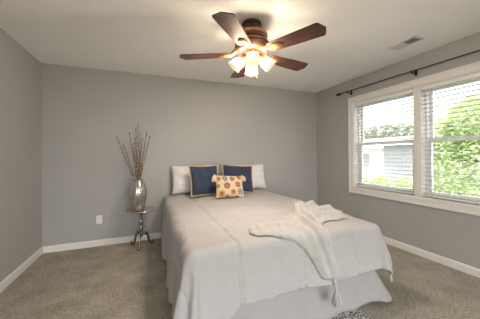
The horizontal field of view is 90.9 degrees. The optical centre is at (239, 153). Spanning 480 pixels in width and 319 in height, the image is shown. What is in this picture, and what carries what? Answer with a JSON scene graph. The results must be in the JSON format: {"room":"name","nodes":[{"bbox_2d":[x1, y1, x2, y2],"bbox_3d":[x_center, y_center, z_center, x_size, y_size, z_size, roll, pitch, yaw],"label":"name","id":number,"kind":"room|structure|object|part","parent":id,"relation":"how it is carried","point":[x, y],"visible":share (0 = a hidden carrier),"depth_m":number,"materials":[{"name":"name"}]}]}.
{"room":"bedroom","nodes":[
{"label":"bedroom","id":0,"kind":"room"},
{"bbox_2d":[0,28,41,281],"bbox_3d":[-1.460,0.034,0.048,0.140,2.440,6.629,0,0,-21],"label":"wall","id":1,"kind":"structure","parent":0,"point":[20,71],"depth_m":2.50,"materials":[{"name":"grey paint"}]},
{"bbox_2d":[0,247,42,292],"bbox_3d":[-1.379,1.212,0.072,0.014,0.084,6.349,0,0,-21],"label":"baseboard","id":2,"kind":"structure","parent":1,"relation":"attached to","point":[9,279],"depth_m":2.47,"materials":[{"name":"white paint"}]},
{"bbox_2d":[41,63,316,246],"bbox_3d":[-0.549,0.040,3.884,4.342,2.440,0.140,0,0,-21],"label":"wall","id":3,"kind":"structure","parent":0,"point":[86,174],"depth_m":3.48,"materials":[{"name":"grey paint"}]},
{"bbox_2d":[96,215,101,223],"bbox_3d":[-1.941,0.907,3.257,0.072,0.116,0.009,0,0,-21],"label":"wall outlet","id":4,"kind":"object","parent":3,"relation":"attached to","point":[99,217],"visible":1,"depth_m":3.25,"materials":[{"name":"plastic"}]},
{"bbox_2d":[43,232,160,252],"bbox_3d":[-0.511,1.217,3.808,4.342,0.084,0.014,0,0,-21],"label":"baseboard","id":5,"kind":"structure","parent":3,"relation":"attached to","point":[86,244],"depth_m":3.23,"materials":[{"name":"white paint"}]},
{"bbox_2d":[0,0,479,92],"bbox_3d":[0.618,-1.260,0.865,4.622,0.120,6.629,0,0,-21],"label":"ceiling","id":6,"kind":"structure","parent":0,"point":[149,37],"depth_m":2.31,"materials":[{"name":"paint"}]},
{"bbox_2d":[179,11,325,78],"bbox_3d":[0.124,-0.932,2.200,1.289,0.519,1.288,0,0,-21],"label":"ceiling fan","id":7,"kind":"object","parent":6,"relation":"hanging from","point":[252,45],"visible":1,"depth_m":2.04,"materials":[{"name":"brown wood"}]},
{"bbox_3d":[-0.325,-0.909,2.200,0.492,0.010,0.167,0,9,5],"label":"blade","id":8,"kind":"part","parent":7,"relation":"part of","materials":[{"name":"brown wood"}]},
{"bbox_3d":[-0.041,-0.912,1.750,0.167,0.010,0.492,9,3,20],"label":"blade","id":9,"kind":"part","parent":7,"relation":"part of","materials":[{"name":"brown wood"}]},
{"bbox_3d":[-0.034,-0.815,2.168,0.152,0.136,0.136,0,0,-21],"label":"lamp shade","id":10,"kind":"part","parent":7,"relation":"part of","materials":[{"name":"white glass"}]},
{"bbox_3d":[0.013,-0.910,2.587,0.167,0.010,0.492,-10,2,-13],"label":"blade","id":11,"kind":"part","parent":7,"relation":"part of","materials":[{"name":"brown wood"}]},
{"bbox_3d":[0.119,-0.816,2.305,0.136,0.136,0.152,0,0,-21],"label":"lamp shade","id":12,"kind":"part","parent":7,"relation":"part of","materials":[{"name":"white glass"}]},
{"bbox_3d":[0.103,-0.817,2.015,0.136,0.136,0.152,0,0,-21],"label":"lamp shade","id":13,"kind":"part","parent":7,"relation":"part of","materials":[{"name":"white glass"}]},
{"bbox_3d":[0.256,-0.818,2.152,0.152,0.136,0.136,0,0,-21],"label":"lamp shade","id":14,"kind":"part","parent":7,"relation":"part of","materials":[{"name":"white glass"}]},
{"bbox_3d":[0.481,-0.914,2.392,0.492,0.010,0.167,0,-9,-32],"label":"blade","id":15,"kind":"part","parent":7,"relation":"part of","materials":[{"name":"brown wood"}]},
{"bbox_3d":[0.440,-0.916,1.874,0.492,0.010,0.167,-1,-9,41],"label":"blade","id":16,"kind":"part","parent":7,"relation":"part of","materials":[{"name":"brown wood"}]},
{"bbox_2d":[388,36,423,49],"bbox_3d":[1.795,-1.198,2.568,0.160,0.011,0.290,0,0,-21],"label":"ceiling vent","id":17,"kind":"object","parent":6,"relation":"in","point":[413,39],"visible":1,"depth_m":2.55,"materials":[{"name":"white metal"}]},
{"bbox_2d":[0,238,479,318],"bbox_3d":[0.638,1.300,0.856,4.622,0.120,6.629,0,0,-21],"label":"floor","id":18,"kind":"structure","parent":0,"point":[114,281],"depth_m":2.20,"materials":[{"name":"beige carpet"}]},
{"bbox_2d":[126,206,154,250],"bbox_3d":[-1.350,1.012,3.224,0.372,0.507,0.372,0,0,-21],"label":"pedestal table","id":19,"kind":"object","parent":18,"relation":"on","point":[146,209],"visible":0.98,"depth_m":3.21,"materials":[{"name":"silver metal"}]},
{"bbox_3d":[-1.439,1.165,3.254,0.183,0.201,0.034,-1,0,19],"label":"leg","id":20,"kind":"part","parent":19,"relation":"part of","materials":[{"name":"silver metal"}]},
{"bbox_2d":[129,179,146,210],"bbox_3d":[-1.386,0.556,3.213,0.228,0.412,0.228,0,0,-21],"label":"ribbed vase","id":21,"kind":"object","parent":19,"relation":"on","point":[137,190],"visible":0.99,"depth_m":3.13,"materials":[{"name":"silver glass"}]},
{"bbox_2d":[116,136,133,177],"bbox_3d":[-1.486,0.257,3.166,0.314,0.980,0.024,0,0,-25],"label":"twig","id":22,"kind":"object","parent":21,"relation":"in","point":[116,136],"visible":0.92,"depth_m":3.15,"materials":[{"name":"brown wood"}]},
{"bbox_2d":[135,128,137,179],"bbox_3d":[-1.388,0.199,3.189,0.026,1.095,0.077,0,0,4],"label":"twig","id":23,"kind":"object","parent":21,"relation":"in","point":[135,128],"visible":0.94,"depth_m":3.18,"materials":[{"name":"brown wood"}]},
{"bbox_2d":[138,138,142,179],"bbox_3d":[-1.354,0.270,3.197,0.112,0.952,0.030,-1,0,32],"label":"twig","id":24,"kind":"object","parent":21,"relation":"in","point":[141,138],"visible":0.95,"depth_m":3.19,"materials":[{"name":"brown wood"}]},
{"bbox_2d":[140,132,146,175],"bbox_3d":[-1.338,0.219,3.224,0.151,1.055,0.026,0,0,-15],"label":"twig","id":25,"kind":"object","parent":21,"relation":"in","point":[146,132],"visible":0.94,"depth_m":3.23,"materials":[{"name":"brown wood"}]},
{"bbox_2d":[140,136,150,178],"bbox_3d":[-1.329,0.248,3.252,0.202,0.996,0.024,0,0,-31],"label":"twig","id":26,"kind":"object","parent":21,"relation":"in","point":[149,136],"visible":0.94,"depth_m":3.27,"materials":[{"name":"brown wood"}]},
{"bbox_3d":[-1.330,1.164,3.130,0.034,0.201,0.183,0,0,-11],"label":"leg","id":27,"kind":"part","parent":19,"relation":"part of","materials":[{"name":"silver metal"}]},
{"bbox_3d":[-1.351,0.957,3.224,0.110,0.345,0.110,0,0,-21],"label":"stem","id":28,"kind":"part","parent":19,"relation":"part of","materials":[{"name":"silver metal"}]},
{"bbox_3d":[-1.277,1.164,3.286,0.183,0.201,0.034,0,0,-41],"label":"leg","id":29,"kind":"part","parent":19,"relation":"part of","materials":[{"name":"silver metal"}]},
{"bbox_2d":[332,308,371,318],"bbox_3d":[0.414,1.241,1.979,0.960,0.008,0.816,0,0,-21],"label":"patterned rug","id":30,"kind":"object","parent":18,"relation":"on","point":[356,314],"visible":0.03,"depth_m":1.80,"materials":[{"name":"grey fabric"}]},
{"bbox_3d":[0.033,0.959,2.791,1.465,0.585,2.130,0,0,-21],"label":"bed","id":31,"kind":"object","parent":18,"relation":"on","visible":0},
{"bbox_2d":[161,189,392,318],"bbox_3d":[0.011,0.915,2.687,1.950,0.673,2.416,0,0,-21],"label":"comforter","id":32,"kind":"object","parent":31,"relation":"on","point":[215,266],"visible":0.8,"depth_m":1.69,"materials":[{"name":"white fabric"}]},
{"bbox_2d":[171,165,209,193],"bbox_3d":[-0.700,0.384,3.608,0.671,0.415,0.210,0,0,-23],"label":"bed pillow","id":33,"kind":"object","parent":32,"relation":"on","point":[180,174],"visible":0.44,"depth_m":3.48,"materials":[{"name":"white fabric"}]},
{"bbox_2d":[188,165,217,196],"bbox_3d":[-0.501,0.375,3.352,0.488,0.427,0.204,0,0,-27],"label":"cushion","id":34,"kind":"object","parent":32,"relation":"on","point":[200,176],"visible":0.8,"depth_m":3.29,"materials":[{"name":"fabric"}]},
{"bbox_2d":[211,175,247,198],"bbox_3d":[-0.143,0.440,3.169,0.502,0.329,0.198,0,0,-22],"label":"cushion","id":35,"kind":"object","parent":32,"relation":"on","point":[226,186],"visible":1,"depth_m":3.12,"materials":[{"name":"fabric"}]},
{"bbox_2d":[222,164,255,192],"bbox_3d":[-0.041,0.378,3.622,0.555,0.450,0.220,0,0,-15],"label":"cushion","id":36,"kind":"object","parent":32,"relation":"on","point":[228,170],"visible":0.58,"depth_m":3.60,"materials":[{"name":"fabric"}]},
{"bbox_2d":[235,164,265,187],"bbox_3d":[0.110,0.379,3.931,0.673,0.413,0.221,0,0,-22],"label":"bed pillow","id":37,"kind":"object","parent":32,"relation":"on","point":[258,180],"visible":0.4,"depth_m":3.93,"materials":[{"name":"white fabric"}]},
{"bbox_2d":[249,200,346,307],"bbox_3d":[0.645,0.767,2.073,0.613,0.652,1.274,-1,0,39],"label":"throw blanket","id":38,"kind":"object","parent":32,"relation":"on","point":[303,225],"visible":1,"depth_m":1.73,"materials":[{"name":"beige fabric"}]},
{"bbox_3d":[0.684,0.943,1.693,0.030,0.099,0.039,0,0,-1],"label":"tassel cord","id":39,"kind":"part","parent":38,"relation":"part of","materials":[{"name":"beige fabric"}]},
{"bbox_2d":[231,270,391,318],"bbox_3d":[0.125,1.052,2.746,1.714,0.373,2.301,0,0,-21],"label":"bed skirt","id":40,"kind":"object","parent":31,"relation":"on","point":[355,292],"visible":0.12,"depth_m":1.78,"materials":[{"name":"white fabric"}]},
{"bbox_2d":[316,32,479,268],"bbox_3d":[2.716,0.006,1.674,0.140,2.440,6.629,0,0,-21],"label":"wall","id":41,"kind":"structure","parent":0,"point":[452,235],"depth_m":3.16,"materials":[{"name":"grey paint"}]},
{"bbox_2d":[336,50,479,95],"bbox_3d":[2.110,-0.988,2.873,0.104,0.067,2.490,0,0,-21],"label":"curtain rod","id":42,"kind":"object","parent":41,"relation":"attached to","point":[411,71],"visible":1,"depth_m":2.88,"materials":[{"name":"brown metal"}]},
{"bbox_2d":[348,61,479,215],"bbox_3d":[2.214,-0.146,2.924,0.167,1.530,2.052,0,0,-21],"label":"window","id":43,"kind":"structure","parent":41,"relation":"in","point":[429,141],"depth_m":2.87,"materials":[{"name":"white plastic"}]},
{"bbox_2d":[355,89,413,193],"bbox_3d":[2.018,-0.150,3.361,0.068,1.316,0.890,0,0,-21],"label":"blind","id":44,"kind":"object","parent":43,"relation":"attached to","point":[410,91],"visible":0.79,"depth_m":3.29,"materials":[{"name":"white plastic"}]},
{"bbox_3d":[2.018,-0.786,3.365,0.056,0.045,0.890,0,0,-21],"label":"head rail","id":45,"kind":"part","parent":44,"relation":"part of","materials":[{"name":"white plastic"}]},
{"bbox_3d":[2.029,0.498,3.361,0.050,0.018,0.882,0,0,-21],"label":"rail","id":46,"kind":"part","parent":44,"relation":"part of","materials":[{"name":"white plastic"}]},
{"bbox_3d":[2.141,-0.140,3.060,0.054,1.261,0.002,0,0,-21],"label":"ladder cord","id":47,"kind":"part","parent":44,"relation":"part of","materials":[{"name":"white plastic"}]},
{"bbox_2d":[358,93,413,194],"bbox_3d":[2.087,-0.144,3.388,0.066,1.330,0.902,0,0,-21],"label":"window","id":48,"kind":"structure","parent":43,"relation":"attached to","point":[360,154],"depth_m":3.66,"materials":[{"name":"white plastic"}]},
{"bbox_3d":[2.103,-0.459,3.396,0.026,0.641,0.842,0,0,-21],"label":"sash","id":49,"kind":"part","parent":48,"relation":"part of","materials":[{"name":"clear glass"}]},
{"bbox_3d":[2.082,0.157,3.384,0.026,0.669,0.842,0,0,-21],"label":"sash","id":50,"kind":"part","parent":48,"relation":"part of","materials":[{"name":"white plastic"}]},
{"bbox_2d":[421,72,479,203],"bbox_3d":[2.370,-0.156,2.456,0.068,1.316,0.860,0,0,-21],"label":"blind","id":51,"kind":"object","parent":43,"relation":"attached to","point":[474,76],"visible":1,"depth_m":2.58,"materials":[{"name":"white plastic"}]},
{"bbox_3d":[2.263,-0.142,2.747,0.054,1.261,0.002,0,0,-21],"label":"ladder cord","id":52,"kind":"part","parent":51,"relation":"part of","materials":[{"name":"white plastic"}]},
{"bbox_3d":[2.370,-0.792,2.460,0.056,0.045,0.860,0,0,-21],"label":"head rail","id":53,"kind":"part","parent":51,"relation":"part of","materials":[{"name":"white plastic"}]},
{"bbox_3d":[2.381,0.492,2.456,0.050,0.018,0.852,0,0,-21],"label":"rail","id":54,"kind":"part","parent":51,"relation":"part of","materials":[{"name":"white plastic"}]},
{"bbox_3d":[2.434,0.151,2.479,0.026,0.669,0.812,0,0,-21],"label":"sash","id":55,"kind":"part","parent":43,"relation":"part of","materials":[{"name":"white plastic"}]},
{"bbox_3d":[2.455,-0.465,2.491,0.026,0.641,0.812,0,0,-21],"label":"sash","id":56,"kind":"part","parent":43,"relation":"part of","materials":[{"name":"clear glass"}]},
{"bbox_2d":[383,236,479,277],"bbox_3d":[2.654,1.185,1.642,0.014,0.084,6.349,0,0,-21],"label":"baseboard","id":57,"kind":"structure","parent":41,"relation":"attached to","point":[448,262],"depth_m":2.70,"materials":[{"name":"white paint"}]},
{"label":"outside","id":58,"kind":"structure","parent":0,"visible":0},
{"bbox_3d":[4.284,1.841,9.703,75.000,0.100,75.000,0,0,-21],"label":"ground","id":59,"kind":"structure","parent":58,"visible":0},
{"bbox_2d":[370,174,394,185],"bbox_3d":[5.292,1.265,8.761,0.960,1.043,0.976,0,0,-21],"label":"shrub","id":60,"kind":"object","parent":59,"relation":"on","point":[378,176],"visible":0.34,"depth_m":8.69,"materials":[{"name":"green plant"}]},
{"bbox_2d":[363,136,413,177],"bbox_3d":[10.966,0.268,18.699,5.600,3.000,5.100,0,0,-21],"label":"house","id":61,"kind":"structure","parent":59,"relation":"on","point":[370,147],"depth_m":16.46,"materials":[{"name":"white"}]},
{"bbox_2d":[364,124,413,138],"bbox_3d":[14.431,-0.620,24.124,3.861,4.763,7.754,0,0,-21],"label":"leafy tree","id":62,"kind":"object","parent":59,"relation":"on","point":[410,128],"visible":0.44,"depth_m":22.83,"materials":[{"name":"green plant"}]},
{"bbox_2d":[394,176,412,188],"bbox_3d":[5.560,1.261,7.803,0.929,1.040,0.990,0,0,-21],"label":"shrub","id":63,"kind":"object","parent":59,"relation":"on","point":[399,179],"visible":0.18,"depth_m":7.77,"materials":[{"name":"green plant"}]},
{"bbox_2d":[374,139,479,193],"bbox_3d":[10.388,0.439,11.847,5.650,2.620,3.550,0,0,-21],"label":"house","id":64,"kind":"structure","parent":59,"relation":"on","point":[405,150],"depth_m":11.56,"materials":[{"name":"grey"}]},
{"bbox_2d":[412,90,479,196],"bbox_3d":[5.309,-0.132,4.423,2.322,3.801,3.792,0,0,-21],"label":"leafy tree","id":65,"kind":"object","parent":59,"relation":"on","point":[468,145],"visible":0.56,"depth_m":5.11,"materials":[{"name":"green plant"}]}
]}

